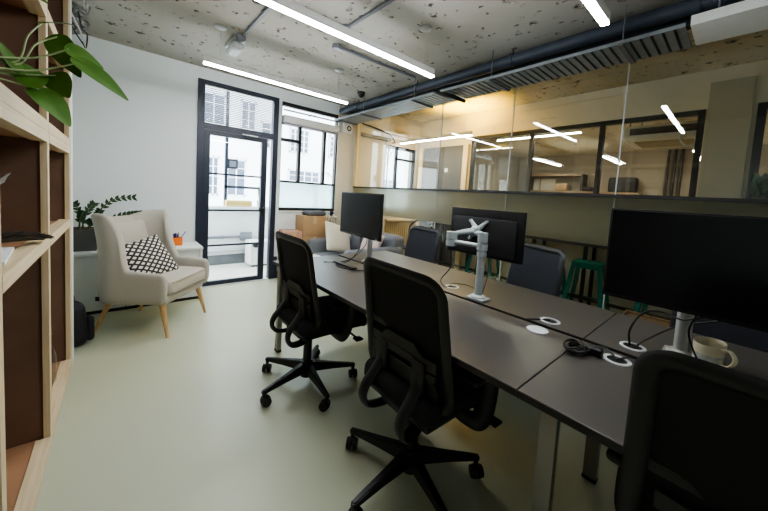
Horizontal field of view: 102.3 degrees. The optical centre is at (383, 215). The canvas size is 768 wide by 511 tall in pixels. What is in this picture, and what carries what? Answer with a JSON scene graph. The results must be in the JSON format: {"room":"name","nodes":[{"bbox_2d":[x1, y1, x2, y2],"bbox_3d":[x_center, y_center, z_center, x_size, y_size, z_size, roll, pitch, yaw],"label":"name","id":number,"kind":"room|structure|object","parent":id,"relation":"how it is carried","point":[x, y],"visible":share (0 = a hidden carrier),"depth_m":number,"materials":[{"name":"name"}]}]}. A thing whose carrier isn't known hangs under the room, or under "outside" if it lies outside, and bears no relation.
{"room":"open-plan office","nodes":[
{"label":"open-plan office","id":0,"kind":"room"},
{"bbox_2d":[208,262,266,280],"bbox_3d":[-1.528,0.911,5.600,8.000,0.120,1.224,0,5,-41],"label":"floor","id":1,"kind":"structure","parent":0,"point":[224,271],"depth_m":4.77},
{"bbox_2d":[245,238,267,266],"bbox_3d":[-1.983,0.629,5.363,0.720,0.420,0.340,0,5,-41],"label":"outdoor unit","id":2,"kind":"object","parent":1,"relation":"on","point":[251,249],"visible":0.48,"depth_m":5.11,"materials":[{"name":"white paint"}]},
{"bbox_2d":[208,208,268,255],"bbox_3d":[-1.813,0.345,5.933,8.000,0.930,0.150,0,5,-41],"label":"wall","id":3,"kind":"structure","parent":0,"point":[225,223],"depth_m":5.18,"materials":[{"name":"white paint"}]},
{"bbox_2d":[208,253,244,265],"bbox_3d":[-1.782,0.736,5.896,8.000,0.160,0.014,0,5,-41],"label":"trim","id":4,"kind":"structure","parent":3,"relation":"attached to","point":[228,258],"depth_m":5.16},
{"bbox_2d":[208,232,251,240],"bbox_3d":[-3.344,0.355,4.462,2.760,0.140,0.059,0,5,-41],"label":"conduit","id":5,"kind":"object","parent":3,"relation":"attached to","point":[243,235],"visible":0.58,"depth_m":5.23,"materials":[{"name":"grey metal"}]},
{"bbox_2d":[209,205,268,208],"bbox_3d":[-1.784,-0.136,5.901,8.000,0.034,0.250,0,5,-41],"label":"trim","id":6,"kind":"structure","parent":3,"relation":"on","point":[210,206],"depth_m":5.13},
{"bbox_2d":[225,200,251,206],"bbox_3d":[-2.479,-0.204,5.268,0.402,0.100,0.141,0,5,-41],"label":"wooden crate","id":7,"kind":"object","parent":6,"relation":"on","point":[236,203],"visible":0.99,"depth_m":5.21,"materials":[{"name":"beige wood"}]},
{"bbox_2d":[223,91,259,205],"bbox_3d":[-2.411,-1.278,5.361,0.620,2.234,0.042,0,5,-41],"label":"frame","id":8,"kind":"object","parent":6,"relation":"on","point":[229,163],"visible":0.64,"depth_m":5.21,"materials":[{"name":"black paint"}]},
{"bbox_2d":[72,34,421,259],"bbox_3d":[-1.379,-0.483,4.658,5.510,2.800,0.140,0,5,-41],"label":"wall","id":9,"kind":"structure","parent":0,"point":[144,145],"depth_m":3.47,"materials":[{"name":"white paint"}]},
{"bbox_2d":[195,78,279,287],"bbox_3d":[-1.921,-0.363,4.102,0.988,2.570,0.136,0,5,-41],"label":"door","id":10,"kind":"structure","parent":9,"relation":"in","point":[204,129],"depth_m":4.08,"materials":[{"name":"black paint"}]},
{"bbox_2d":[205,84,273,132],"bbox_3d":[-1.874,-1.374,4.049,0.840,0.440,0.024,0,5,-41],"label":"blind","id":11,"kind":"object","parent":9,"relation":"attached to","point":[209,86],"visible":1,"depth_m":4.02,"materials":[{"name":"white paint"}]},
{"bbox_2d":[278,101,339,211],"bbox_3d":[-1.127,-0.840,4.743,0.950,1.580,0.177,0,5,-41],"label":"window","id":12,"kind":"structure","parent":9,"relation":"in","point":[294,196],"depth_m":4.78,"materials":[{"name":"glass"}]},
{"bbox_2d":[282,114,339,133],"bbox_3d":[-1.092,-1.370,4.704,0.920,0.125,0.094,0,5,-41],"label":"roller blind","id":13,"kind":"object","parent":12,"relation":"attached to","point":[287,119],"visible":0.99,"depth_m":4.63,"materials":[{"name":"white fabric"}]},
{"bbox_2d":[352,123,360,185],"bbox_3d":[-0.455,-1.091,5.239,0.065,1.195,0.074,0,5,-41],"label":"trim","id":14,"kind":"structure","parent":9,"relation":"attached to","point":[358,127],"depth_m":5.22,"materials":[{"name":"beige wood"}]},
{"bbox_2d":[361,132,390,141],"bbox_3d":[-0.148,-1.384,5.477,0.680,0.055,0.061,0,5,-41],"label":"corridor trunking","id":15,"kind":"object","parent":9,"relation":"attached to","point":[362,133],"visible":0.94,"depth_m":5.43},
{"bbox_2d":[384,145,415,187],"bbox_3d":[0.273,-0.696,6.043,0.820,1.240,0.060,0,5,-41],"label":"window","id":16,"kind":"structure","parent":9,"relation":"in","point":[396,159],"depth_m":5.98,"materials":[{"name":"black paint"}]},
{"bbox_2d":[35,277,617,510],"bbox_3d":[0.092,1.259,1.689,3.830,0.100,6.805,0,5,-41],"label":"floor","id":17,"kind":"structure","parent":0,"point":[148,420],"depth_m":1.67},
{"bbox_2d":[0,0,73,510],"bbox_3d":[-1.456,-0.192,1.034,0.383,2.690,2.632,0,5,-41],"label":"bookcase","id":18,"kind":"object","parent":17,"relation":"on","point":[37,284],"visible":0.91,"depth_m":1.40,"materials":[{"name":"beige wood"}]},
{"bbox_2d":[1,247,13,265],"bbox_3d":[-1.312,0.134,0.981,0.285,0.013,0.160,7,5,43],"label":"magazine","id":19,"kind":"object","parent":18,"relation":"on","point":[6,252],"visible":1,"depth_m":1.04,"materials":[{"name":"white paper"}]},
{"bbox_2d":[1,230,53,242],"bbox_3d":[-1.395,0.082,1.059,0.158,0.078,0.517,2,4,-18],"label":"pine sprig","id":20,"kind":"object","parent":18,"relation":"on","point":[19,235],"visible":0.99,"depth_m":1.18,"materials":[{"name":"plant"}]},
{"bbox_2d":[0,0,127,126],"bbox_3d":[-0.988,-0.475,0.726,0.267,0.431,0.731,3,4,0],"label":"pothos plant","id":21,"kind":"object","parent":18,"relation":"on","point":[71,56],"visible":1,"depth_m":0.95,"materials":[{"name":"green plant"}]},
{"bbox_2d":[74,296,94,346],"bbox_3d":[-2.415,0.804,2.397,0.235,0.411,0.198,5,4,20],"label":"backpack","id":22,"kind":"object","parent":17,"relation":"on","point":[84,324],"visible":0.4,"depth_m":2.37,"materials":[{"name":"black fabric"}]},
{"bbox_2d":[73,241,202,314],"bbox_3d":[-2.706,0.636,3.242,1.335,0.600,0.438,0,5,-41],"label":"sideboard","id":23,"kind":"object","parent":17,"relation":"on","point":[85,263],"visible":0.13,"depth_m":2.93,"materials":[{"name":"white paint"}]},
{"bbox_2d":[73,256,124,311],"bbox_3d":[-2.829,0.647,2.890,0.635,0.538,0.020,0,5,-41],"label":"shutter","id":24,"kind":"object","parent":23,"relation":"hanging from","point":[85,268],"depth_m":2.91,"materials":[{"name":"white paint"}]},
{"bbox_2d":[73,194,141,251],"bbox_3d":[-2.787,0.054,3.096,0.580,0.567,0.294,0,5,-41],"label":"leafy plant","id":25,"kind":"object","parent":23,"relation":"on","point":[84,238],"visible":0.69,"depth_m":2.97,"materials":[{"name":"plant"}]},
{"bbox_2d":[126,249,199,305],"bbox_3d":[-2.344,0.649,3.308,0.635,0.538,0.020,0,5,-41],"label":"shutter","id":26,"kind":"object","parent":23,"relation":"hanging from","point":[195,253],"depth_m":3.44,"materials":[{"name":"white paint"}]},
{"bbox_2d":[91,209,208,337],"bbox_3d":[-2.139,0.485,2.849,0.717,1.030,0.744,3,4,-1],"label":"armchair","id":27,"kind":"object","parent":17,"relation":"on","point":[117,285],"visible":0.82,"depth_m":2.54,"materials":[{"name":"fabric"}]},
{"bbox_2d":[116,219,147,243],"bbox_3d":[-2.341,0.283,2.833,0.185,0.489,0.500,3,4,-1],"label":"cushion","id":28,"kind":"object","parent":27,"relation":"on","point":[132,230],"depth_m":2.85,"materials":[{"name":"fabric"}]},
{"bbox_2d":[125,234,178,273],"bbox_3d":[-2.126,0.400,2.788,0.253,0.406,0.460,4,4,12],"label":"patterned cushion","id":29,"kind":"object","parent":27,"relation":"on","point":[149,254],"visible":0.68,"depth_m":2.76,"materials":[{"name":"fabric"}]},
{"bbox_2d":[161,266,204,294],"bbox_3d":[-2.068,0.583,2.856,0.560,0.133,0.555,3,4,-1],"label":"seat cushion","id":30,"kind":"object","parent":27,"relation":"on","point":[179,280],"depth_m":2.83,"materials":[{"name":"fabric"}]},
{"bbox_2d":[260,231,366,411],"bbox_3d":[-0.494,0.632,2.078,0.667,1.026,0.670,0,5,-41],"label":"chair","id":31,"kind":"object","parent":17,"relation":"on","point":[306,315],"visible":0.98,"depth_m":1.97,"materials":[{"name":"black plastic"}]},
{"bbox_2d":[307,232,403,255],"bbox_3d":[-0.416,0.618,4.379,0.970,0.760,1.120,0,5,-41],"label":"sofa","id":32,"kind":"object","parent":17,"relation":"on","point":[393,243],"visible":0.17,"depth_m":4.26,"materials":[{"name":"grey fabric"}]},
{"bbox_2d":[314,251,343,255],"bbox_3d":[-0.623,0.622,4.466,0.750,0.165,0.390,0,5,-41],"label":"seat cushion","id":33,"kind":"object","parent":32,"relation":"on","point":[321,253],"depth_m":4.39,"materials":[{"name":"grey fabric"}]},
{"bbox_2d":[325,221,349,252],"bbox_3d":[-0.661,0.327,4.458,0.235,0.491,0.537,7,5,41],"label":"cushion","id":34,"kind":"object","parent":32,"relation":"on","point":[336,240],"visible":0.88,"depth_m":4.36,"materials":[{"name":"beige fabric"}]},
{"bbox_2d":[350,235,363,249],"bbox_3d":[-0.318,0.332,4.535,0.439,0.417,0.197,7,5,43],"label":"cushion","id":35,"kind":"object","parent":32,"relation":"on","point":[355,240],"visible":0.2,"depth_m":4.51,"materials":[{"name":"grey fabric"}]},
{"bbox_2d":[360,235,384,248],"bbox_3d":[-0.179,0.399,4.266,0.372,0.347,0.184,7,5,44],"label":"cushion","id":36,"kind":"object","parent":32,"relation":"on","point":[375,244],"visible":0.23,"depth_m":4.18,"materials":[{"name":"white fabric"}]},
{"bbox_2d":[404,226,439,263],"bbox_3d":[0.308,0.617,3.383,0.644,0.980,0.632,1,5,-37],"label":"chair","id":37,"kind":"object","parent":17,"relation":"on","point":[422,243],"visible":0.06,"depth_m":3.41,"materials":[{"name":"grey fabric"}]},
{"bbox_2d":[346,257,501,510],"bbox_3d":[0.147,0.716,1.405,0.675,1.026,0.664,0,5,-39],"label":"chair","id":38,"kind":"object","parent":17,"relation":"on","point":[410,365],"visible":0.95,"depth_m":1.28,"materials":[{"name":"black fabric"}]},
{"bbox_2d":[273,250,616,396],"bbox_3d":[0.188,0.816,2.135,1.187,0.735,2.010,0,5,-41],"label":"desk","id":39,"kind":"object","parent":17,"relation":"on","point":[493,339],"visible":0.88,"depth_m":1.60,"materials":[{"name":"grey laminate"}]},
{"bbox_2d":[361,239,372,261],"bbox_3d":[-0.136,0.156,2.594,0.158,0.490,0.125,0,5,-41],"label":"monitor stand","id":40,"kind":"object","parent":39,"relation":"on","point":[369,242],"visible":0.12,"depth_m":2.61,"materials":[{"name":"silver metal"}]},
{"bbox_2d":[340,192,383,241],"bbox_3d":[-0.188,-0.007,2.499,0.041,0.352,0.600,1,5,-37],"label":"monitor","id":41,"kind":"object","parent":40,"relation":"attached to","point":[361,213],"visible":1,"depth_m":2.44,"materials":[{"name":"black plastic"}]},
{"bbox_2d":[446,219,489,302],"bbox_3d":[0.555,0.259,1.929,0.222,0.456,0.304,0,5,-41],"label":"monitor stand","id":42,"kind":"object","parent":39,"relation":"on","point":[451,238],"visible":1,"depth_m":1.81,"materials":[{"name":"grey metal"}]},
{"bbox_2d":[451,207,526,264],"bbox_3d":[0.651,0.116,2.019,0.041,0.310,0.525,0,5,-41],"label":"monitor","id":43,"kind":"object","parent":42,"relation":"attached to","point":[506,230],"visible":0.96,"depth_m":1.93,"materials":[{"name":"black plastic"}]},
{"bbox_2d":[506,242,565,296],"bbox_3d":[1.106,0.724,2.505,0.644,0.980,0.632,2,4,-23],"label":"chair","id":44,"kind":"object","parent":17,"relation":"on","point":[542,268],"visible":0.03,"depth_m":2.48,"materials":[{"name":"grey fabric"}]},
{"bbox_2d":[516,313,767,510],"bbox_3d":[1.489,0.980,0.623,1.187,0.765,2.033,0,5,-41],"label":"desk","id":45,"kind":"object","parent":17,"relation":"on","point":[588,393],"depth_m":1.07,"materials":[{"name":"grey laminate"}]},
{"bbox_2d":[585,344,603,357],"bbox_3d":[0.832,0.535,1.224,0.040,0.030,0.055,0,5,-41],"label":"plug","id":46,"kind":"object","parent":45,"relation":"on","point":[596,351],"visible":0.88,"depth_m":1.21,"materials":[{"name":"black plastic"}]},
{"bbox_2d":[628,310,702,344],"bbox_3d":[1.138,0.464,1.255,0.063,0.200,0.218,0,5,-41],"label":"cable","id":47,"kind":"object","parent":45,"relation":"on","point":[644,312],"visible":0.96,"depth_m":1.30,"materials":[{"name":"black rubber"}]},
{"bbox_2d":[635,320,719,347],"bbox_3d":[1.220,0.469,1.269,0.299,0.203,0.099,6,4,29],"label":"cable","id":48,"kind":"object","parent":45,"relation":"on","point":[715,321],"visible":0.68,"depth_m":1.31,"materials":[{"name":"black rubber"}]},
{"bbox_2d":[662,312,693,355],"bbox_3d":[1.213,0.339,1.214,0.146,0.470,0.145,0,5,-41],"label":"monitor stand","id":49,"kind":"object","parent":45,"relation":"on","point":[681,344],"visible":0.27,"depth_m":1.24,"materials":[{"name":"silver metal"}]},
{"bbox_2d":[602,208,767,332],"bbox_3d":[1.176,0.183,1.115,0.042,0.375,0.615,0,5,-42],"label":"monitor","id":50,"kind":"object","parent":49,"relation":"attached to","point":[709,266],"visible":1,"depth_m":1.13,"materials":[{"name":"black plastic"}]},
{"bbox_2d":[692,336,737,367],"bbox_3d":[1.254,0.530,1.170,0.095,0.097,0.134,3,4,-6],"label":"mug","id":51,"kind":"object","parent":45,"relation":"on","point":[712,350],"visible":0.77,"depth_m":1.17,"materials":[{"name":"beige ceramic"}]},
{"bbox_2d":[606,350,767,510],"bbox_3d":[0.830,0.809,0.620,0.667,1.026,0.677,1,5,-38],"label":"chair","id":52,"kind":"object","parent":17,"relation":"on","point":[706,422],"visible":0.95,"depth_m":0.65,"materials":[{"name":"black fabric"}]},
{"bbox_2d":[669,311,767,352],"bbox_3d":[1.854,0.824,1.678,0.644,0.980,0.632,0,5,-39],"label":"chair","id":53,"kind":"object","parent":17,"relation":"on","point":[742,336],"visible":0.02,"depth_m":1.72,"materials":[{"name":"black plastic"}]},
{"bbox_3d":[-1.379,0.724,4.491,0.233,0.419,0.283,0,5,-41],"label":"cardboard box","id":54,"kind":"object","parent":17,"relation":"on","visible":0},
{"bbox_2d":[279,229,301,238],"bbox_3d":[-1.373,0.364,4.452,0.276,0.301,0.284,0,5,-41],"label":"cardboard box","id":55,"kind":"object","parent":54,"relation":"on","point":[293,232],"visible":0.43,"depth_m":4.39,"materials":[{"name":"brown cardboard"}]},
{"bbox_3d":[-1.142,0.762,4.716,0.390,0.341,0.258,0,5,-41],"label":"cardboard box","id":56,"kind":"object","parent":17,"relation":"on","visible":0},
{"bbox_2d":[302,235,325,241],"bbox_3d":[-1.123,0.442,4.694,0.380,0.299,0.258,0,5,-41],"label":"cardboard box","id":57,"kind":"object","parent":56,"relation":"on","point":[305,238],"visible":0.2,"depth_m":4.55,"materials":[{"name":"brown cardboard"}]},
{"bbox_2d":[295,215,325,235],"bbox_3d":[-1.107,0.146,4.673,0.375,0.294,0.258,0,5,-41],"label":"cardboard box","id":58,"kind":"object","parent":57,"relation":"on","point":[309,225],"visible":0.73,"depth_m":4.56,"materials":[{"name":"brown cardboard"}]},
{"bbox_2d":[302,210,325,215],"bbox_3d":[-1.058,-0.035,4.690,0.320,0.070,0.200,0,5,-41],"label":"pouch","id":59,"kind":"object","parent":58,"relation":"on","point":[304,212],"visible":1,"depth_m":4.62,"materials":[{"name":"fabric"}]},
{"bbox_2d":[332,105,355,236],"bbox_3d":[-0.690,-0.436,5.257,0.385,2.710,0.140,0,5,-41],"label":"wall pier","id":60,"kind":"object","parent":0,"point":[345,142],"visible":0.36,"depth_m":5.14,"materials":[{"name":"white paint"}]},
{"bbox_2d":[353,117,390,231],"bbox_3d":[-0.246,-0.376,4.989,0.016,2.560,0.846,0,5,-41],"label":"window frame","id":61,"kind":"structure","parent":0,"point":[358,190],"depth_m":4.74,"materials":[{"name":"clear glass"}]},
{"bbox_2d":[81,0,682,106],"bbox_3d":[0.277,-1.565,1.514,3.870,0.150,6.805,0,5,-41],"label":"ceiling","id":62,"kind":"structure","parent":0,"point":[464,34],"depth_m":2.72,"materials":[{"name":"grey concrete"}]},
{"bbox_2d":[72,0,90,48],"bbox_3d":[-2.708,-1.646,2.657,0.274,0.195,0.795,0,5,-44],"label":"beam","id":63,"kind":"structure","parent":62,"relation":"attached to","point":[78,6],"depth_m":2.54,"materials":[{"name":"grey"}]},
{"bbox_2d":[225,32,245,57],"bbox_3d":[-1.432,-1.640,2.985,0.110,0.120,0.360,0,5,-41],"label":"emergency light","id":64,"kind":"object","parent":62,"relation":"attached to","point":[234,45],"visible":0.99,"depth_m":2.92,"materials":[{"name":"white plastic"}]},
{"bbox_2d":[242,6,271,36],"bbox_3d":[-0.933,-1.602,2.444,0.084,0.044,1.072,0,5,-41],"label":"conduit","id":65,"kind":"object","parent":62,"relation":"attached to","point":[264,11],"visible":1,"depth_m":2.56,"materials":[{"name":"grey metal"}]},
{"bbox_2d":[203,23,347,103],"bbox_3d":[-0.992,-1.496,3.156,1.490,0.356,0.100,0,5,-41],"label":"strip light","id":66,"kind":"object","parent":62,"relation":"hanging from","point":[211,61],"visible":1,"depth_m":3.02,"materials":[{"name":"white paint"}]},
{"bbox_2d":[203,61,346,103],"bbox_3d":[-1.002,-1.325,3.167,1.482,0.012,0.036,0,5,-41],"label":"diffuser","id":67,"kind":"object","parent":66,"relation":"attached to","point":[211,63],"depth_m":3.06,"materials":[{"name":"white plastic"}]},
{"bbox_2d":[256,0,434,77],"bbox_3d":[-0.133,-1.374,2.174,1.490,0.366,0.100,0,5,-41],"label":"strip light","id":68,"kind":"object","parent":62,"relation":"hanging from","point":[288,7],"visible":1,"depth_m":2.08,"materials":[{"name":"white paint"}]},
{"bbox_2d":[342,0,394,28],"bbox_3d":[0.118,-1.519,2.156,0.084,0.044,1.372,0,5,-44],"label":"conduit","id":69,"kind":"object","parent":62,"relation":"attached to","point":[361,17],"visible":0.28,"depth_m":2.38,"materials":[{"name":"grey metal"}]},
{"bbox_2d":[332,43,414,78],"bbox_3d":[-0.057,-1.603,3.256,1.083,0.044,0.084,1,5,-37],"label":"conduit","id":70,"kind":"object","parent":62,"relation":"attached to","point":[336,47],"visible":1,"depth_m":3.15,"materials":[{"name":"grey metal"}]},
{"bbox_2d":[334,5,691,124],"bbox_3d":[0.662,-1.454,3.512,0.380,0.288,4.040,0,5,-41],"label":"cable tray","id":71,"kind":"object","parent":62,"relation":"hanging from","point":[673,38],"visible":0.92,"depth_m":2.59,"materials":[{"name":"metal"}]},
{"bbox_2d":[432,88,465,102],"bbox_3d":[0.718,-1.310,3.372,0.407,0.108,0.084,2,4,-15],"label":"flexible duct","id":72,"kind":"object","parent":71,"relation":"hanging from","point":[436,91],"visible":1,"depth_m":3.33,"materials":[{"name":"black plastic"}]},
{"bbox_2d":[339,0,742,114],"bbox_3d":[1.481,-1.410,2.606,0.275,0.158,6.460,0,5,-41],"label":"ceiling pipe","id":73,"kind":"object","parent":62,"relation":"attached to","point":[678,10],"visible":0.9,"depth_m":2.51,"materials":[{"name":"black metal"}]},
{"bbox_2d":[582,0,610,26],"bbox_3d":[0.690,-1.258,1.241,1.500,0.376,0.100,0,5,-41],"label":"strip light","id":74,"kind":"object","parent":62,"relation":"hanging from","point":[598,9],"visible":1,"depth_m":1.64,"materials":[{"name":"white paint"}]},
{"bbox_2d":[690,0,767,45],"bbox_3d":[2.797,-1.169,1.032,0.344,0.270,2.490,0,5,-41],"label":"trunking","id":75,"kind":"object","parent":62,"relation":"hanging from","point":[744,17],"visible":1,"depth_m":1.82,"materials":[{"name":"white paint"}]},
{"bbox_2d":[407,146,519,190],"bbox_3d":[2.323,-0.456,8.221,4.750,2.720,0.100,0,5,-41],"label":"wall","id":76,"kind":"structure","parent":0,"point":[491,167],"depth_m":8.71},
{"bbox_2d":[396,29,767,122],"bbox_3d":[2.361,-1.623,3.302,1.619,0.100,6.805,0,5,-41],"label":"ceiling","id":77,"kind":"structure","parent":0,"point":[751,47],"depth_m":3.43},
{"bbox_2d":[400,101,472,143],"bbox_3d":[0.833,-1.530,5.213,0.100,0.521,1.540,0,5,-41],"label":"strip light","id":78,"kind":"object","parent":77,"relation":"hanging from","point":[467,133],"visible":0.96,"depth_m":5.12,"materials":[{"name":"white paint"}]},
{"bbox_2d":[400,135,471,143],"bbox_3d":[0.817,-1.277,5.230,0.036,0.012,1.532,0,5,-41],"label":"diffuser","id":79,"kind":"object","parent":78,"relation":"attached to","point":[446,136],"depth_m":5.23,"materials":[{"name":"white plastic"}]},
{"bbox_2d":[420,60,767,318],"bbox_3d":[2.856,-0.176,3.886,0.100,2.800,6.585,0,5,-41],"label":"wall","id":80,"kind":"structure","parent":0,"point":[689,92],"depth_m":3.95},
{"bbox_2d":[414,144,470,270],"bbox_3d":[1.041,-0.151,5.861,0.069,2.270,1.140,0,5,-41],"label":"door","id":81,"kind":"structure","parent":80,"relation":"in","point":[454,160],"depth_m":5.74,"materials":[{"name":"white"}]},
{"bbox_2d":[468,109,705,196],"bbox_3d":[2.432,-0.753,4.331,0.065,0.960,2.810,0,5,-41],"label":"window","id":82,"kind":"structure","parent":80,"relation":"in","point":[701,114],"depth_m":3.93,"materials":[{"name":"black paint"}]},
{"bbox_2d":[745,102,767,198],"bbox_3d":[4.093,-0.525,2.403,0.065,0.960,1.600,0,5,-41],"label":"window","id":83,"kind":"structure","parent":80,"relation":"in","point":[762,107],"depth_m":2.96,"materials":[{"name":"black paint"}]},
{"bbox_3d":[2.961,-0.123,3.496,0.249,0.039,4.850,0,5,-41],"label":"wall ledge","id":84,"kind":"object","parent":80,"relation":"attached to","visible":0},
{"bbox_2d":[750,173,767,198],"bbox_3d":[3.490,-0.233,2.848,0.155,0.326,0.146,4,4,9],"label":"plant","id":85,"kind":"object","parent":84,"relation":"on","point":[758,184],"visible":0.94,"depth_m":2.85,"materials":[{"name":"green plant"}]},
{"bbox_2d":[476,110,767,157],"bbox_3d":[4.721,-1.553,5.595,4.950,0.100,7.185,0,5,-41],"label":"ceiling","id":86,"kind":"structure","parent":0,"point":[585,142],"depth_m":7.06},
{"bbox_2d":[497,134,529,140],"bbox_3d":[2.363,-1.397,5.612,0.100,0.065,0.601,0,5,-41],"label":"strip light","id":87,"kind":"object","parent":86,"relation":"hanging from","point":[520,136],"depth_m":5.60,"materials":[{"name":"white paint"}]},
{"bbox_2d":[535,129,581,137],"bbox_3d":[2.849,-1.331,5.047,0.100,0.064,0.695,0,5,-41],"label":"strip light","id":88,"kind":"object","parent":86,"relation":"hanging from","point":[574,131],"depth_m":5.02,"materials":[{"name":"white paint"}]},
{"bbox_2d":[622,120,704,148],"bbox_3d":[3.969,-1.171,4.316,0.908,0.582,0.885,0,5,-41],"label":"air conditioner","id":89,"kind":"object","parent":86,"relation":"hanging from","point":[676,134],"visible":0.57,"depth_m":4.15,"materials":[{"name":"white paint"}]},
{"bbox_2d":[630,123,696,135],"bbox_3d":[3.672,-1.128,4.069,0.030,0.090,0.690,0,5,-41],"label":"vent","id":90,"kind":"object","parent":89,"relation":"attached to","point":[670,128],"depth_m":4.05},
{"bbox_2d":[634,138,694,147],"bbox_3d":[3.969,-1.011,4.359,0.560,0.010,0.600,0,5,-41],"label":"grille","id":91,"kind":"object","parent":89,"relation":"attached to","point":[669,142],"depth_m":4.33,"materials":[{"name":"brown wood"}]},
{"bbox_2d":[517,145,767,196],"bbox_3d":[6.365,-0.147,7.244,0.100,2.720,7.085,0,5,-41],"label":"wall","id":92,"kind":"structure","parent":0,"point":[649,167],"depth_m":7.61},
{"bbox_2d":[530,174,642,194],"bbox_3d":[5.166,-0.586,8.223,0.400,1.000,2.600,0,5,-41],"label":"wall shelf","id":93,"kind":"object","parent":92,"relation":"attached to","point":[583,183],"visible":0.41,"depth_m":8.20,"materials":[{"name":"black paint"}]},
{"bbox_2d":[540,179,556,190],"bbox_3d":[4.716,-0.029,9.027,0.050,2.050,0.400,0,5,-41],"label":"box","id":94,"kind":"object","parent":93,"relation":"on","point":[546,184],"depth_m":8.94,"materials":[{"name":"beige cardboard"}]},
{"bbox_2d":[608,177,638,192],"bbox_3d":[5.767,-0.731,7.465,0.260,0.360,0.550,0,5,-41],"label":"bag","id":95,"kind":"object","parent":93,"relation":"on","point":[625,184],"visible":0.96,"depth_m":7.34,"materials":[{"name":"fabric"}]},
{"bbox_2d":[697,75,756,197],"bbox_3d":[3.430,-0.623,3.122,0.029,1.460,0.305,0,5,-41],"label":"wall pier","id":96,"kind":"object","parent":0,"point":[730,105],"visible":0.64,"depth_m":3.09,"materials":[{"name":"beige paint"}]},
{"bbox_3d":[3.923,1.254,5.240,6.609,0.100,7.185,0,5,-41],"label":"floor","id":97,"kind":"structure","parent":0,"visible":0},
{"bbox_2d":[385,219,414,254],"bbox_3d":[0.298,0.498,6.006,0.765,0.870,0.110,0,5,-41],"label":"counter","id":98,"kind":"object","parent":97,"relation":"on","point":[400,227],"visible":0.46,"depth_m":5.96,"materials":[{"name":"beige wood"}]},
{"bbox_2d":[465,254,500,280],"bbox_3d":[1.487,0.754,4.629,0.454,0.684,0.454,7,5,41],"label":"bar stool","id":99,"kind":"object","parent":97,"relation":"on","point":[470,255],"visible":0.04,"depth_m":4.60,"materials":[{"name":"teal paint"}]},
{"bbox_2d":[421,221,670,320],"bbox_3d":[2.375,0.752,3.989,0.430,0.880,4.800,0,5,-41],"label":"bar table","id":100,"kind":"object","parent":97,"relation":"on","point":[580,297],"visible":0.33,"depth_m":3.90,"materials":[{"name":"black paint"}]},
{"bbox_2d":[562,258,609,309],"bbox_3d":[2.364,0.875,3.611,0.454,0.684,0.454,0,5,-45],"label":"bar stool","id":101,"kind":"object","parent":97,"relation":"on","point":[598,266],"visible":0.67,"depth_m":3.57,"materials":[{"name":"teal paint"}]},
{"bbox_2d":[633,302,648,313],"bbox_3d":[2.699,0.936,2.992,0.454,0.684,0.454,1,5,-38],"label":"bar stool","id":102,"kind":"object","parent":97,"relation":"on","point":[637,307],"visible":0.02,"depth_m":3.02,"materials":[{"name":"teal paint"}]},
{"bbox_2d":[622,310,669,325],"bbox_3d":[2.313,1.096,2.705,0.384,0.356,0.421,0,5,-41],"label":"bench","id":103,"kind":"object","parent":97,"relation":"on","point":[626,312],"visible":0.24,"depth_m":2.82,"materials":[{"name":"brown wood"}]},
{"bbox_2d":[663,149,671,195],"bbox_3d":[6.359,-0.130,7.051,0.056,2.710,0.056,0,5,-41],"label":"pipe","id":104,"kind":"object","parent":97,"relation":"on","point":[670,150],"visible":0.34,"depth_m":6.98,"materials":[{"name":"black metal"}]},
{"bbox_2d":[669,149,677,195],"bbox_3d":[6.431,-0.120,6.968,0.056,2.710,0.056,0,5,-41],"label":"pipe","id":105,"kind":"object","parent":97,"relation":"on","point":[676,150],"visible":0.34,"depth_m":6.90,"materials":[{"name":"black metal"}]},
{"bbox_2d":[676,149,684,195],"bbox_3d":[6.502,-0.110,6.885,0.056,2.710,0.056,0,5,-41],"label":"pipe","id":106,"kind":"object","parent":97,"relation":"on","point":[683,150],"visible":0.34,"depth_m":6.81,"materials":[{"name":"black metal"}]},
{"bbox_3d":[4.826,0.073,1.170,10.360,2.900,0.120,0,5,-41],"label":"wall","id":107,"kind":"structure","parent":0,"visible":0},
{"bbox_2d":[353,186,767,202],"bbox_3d":[1.622,-0.192,2.821,0.044,0.025,6.584,0,5,-41],"label":"trim","id":108,"kind":"structure","parent":107,"relation":"attached to","point":[452,190],"depth_m":2.54,"materials":[{"name":"black paint"}]},
{"label":"outside","id":109,"kind":"structure","parent":0,"visible":0},
{"bbox_2d":[205,86,408,206],"bbox_3d":[-2.783,-1.235,13.192,19.000,15.000,0.450,0,5,-41],"label":"building","id":110,"kind":"structure","parent":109,"point":[247,153],"depth_m":11.37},
{"bbox_3d":[1.539,1.185,2.913,0.060,0.060,6.584,0,5,-41],"label":"trim","id":111,"kind":"structure","parent":0,"visible":0},
{"bbox_2d":[384,104,443,228],"bbox_3d":[0.350,-0.294,4.297,0.016,2.560,0.991,0,5,-41],"label":"window","id":112,"kind":"structure","parent":111,"relation":"on","point":[409,204],"depth_m":4.22,"materials":[{"name":"clear glass"}]},
{"bbox_2d":[435,88,515,280],"bbox_3d":[0.974,-0.209,3.572,0.016,2.560,0.931,0,5,-41],"label":"window","id":113,"kind":"structure","parent":111,"relation":"on","point":[445,200],"depth_m":3.56,"materials":[{"name":"clear glass"}]},
{"bbox_2d":[505,63,630,308],"bbox_3d":[1.578,-0.126,2.870,0.016,2.560,0.931,0,5,-41],"label":"glass partition","id":114,"kind":"structure","parent":111,"relation":"on","point":[582,219],"depth_m":2.76,"materials":[{"name":"clear glass"}]},
{"bbox_2d":[614,198,767,216],"bbox_3d":[2.183,-0.043,2.168,0.016,2.560,0.931,0,5,-41],"label":"window","id":115,"kind":"structure","parent":111,"relation":"on","point":[707,207],"depth_m":2.16,"materials":[{"name":"clear glass"}]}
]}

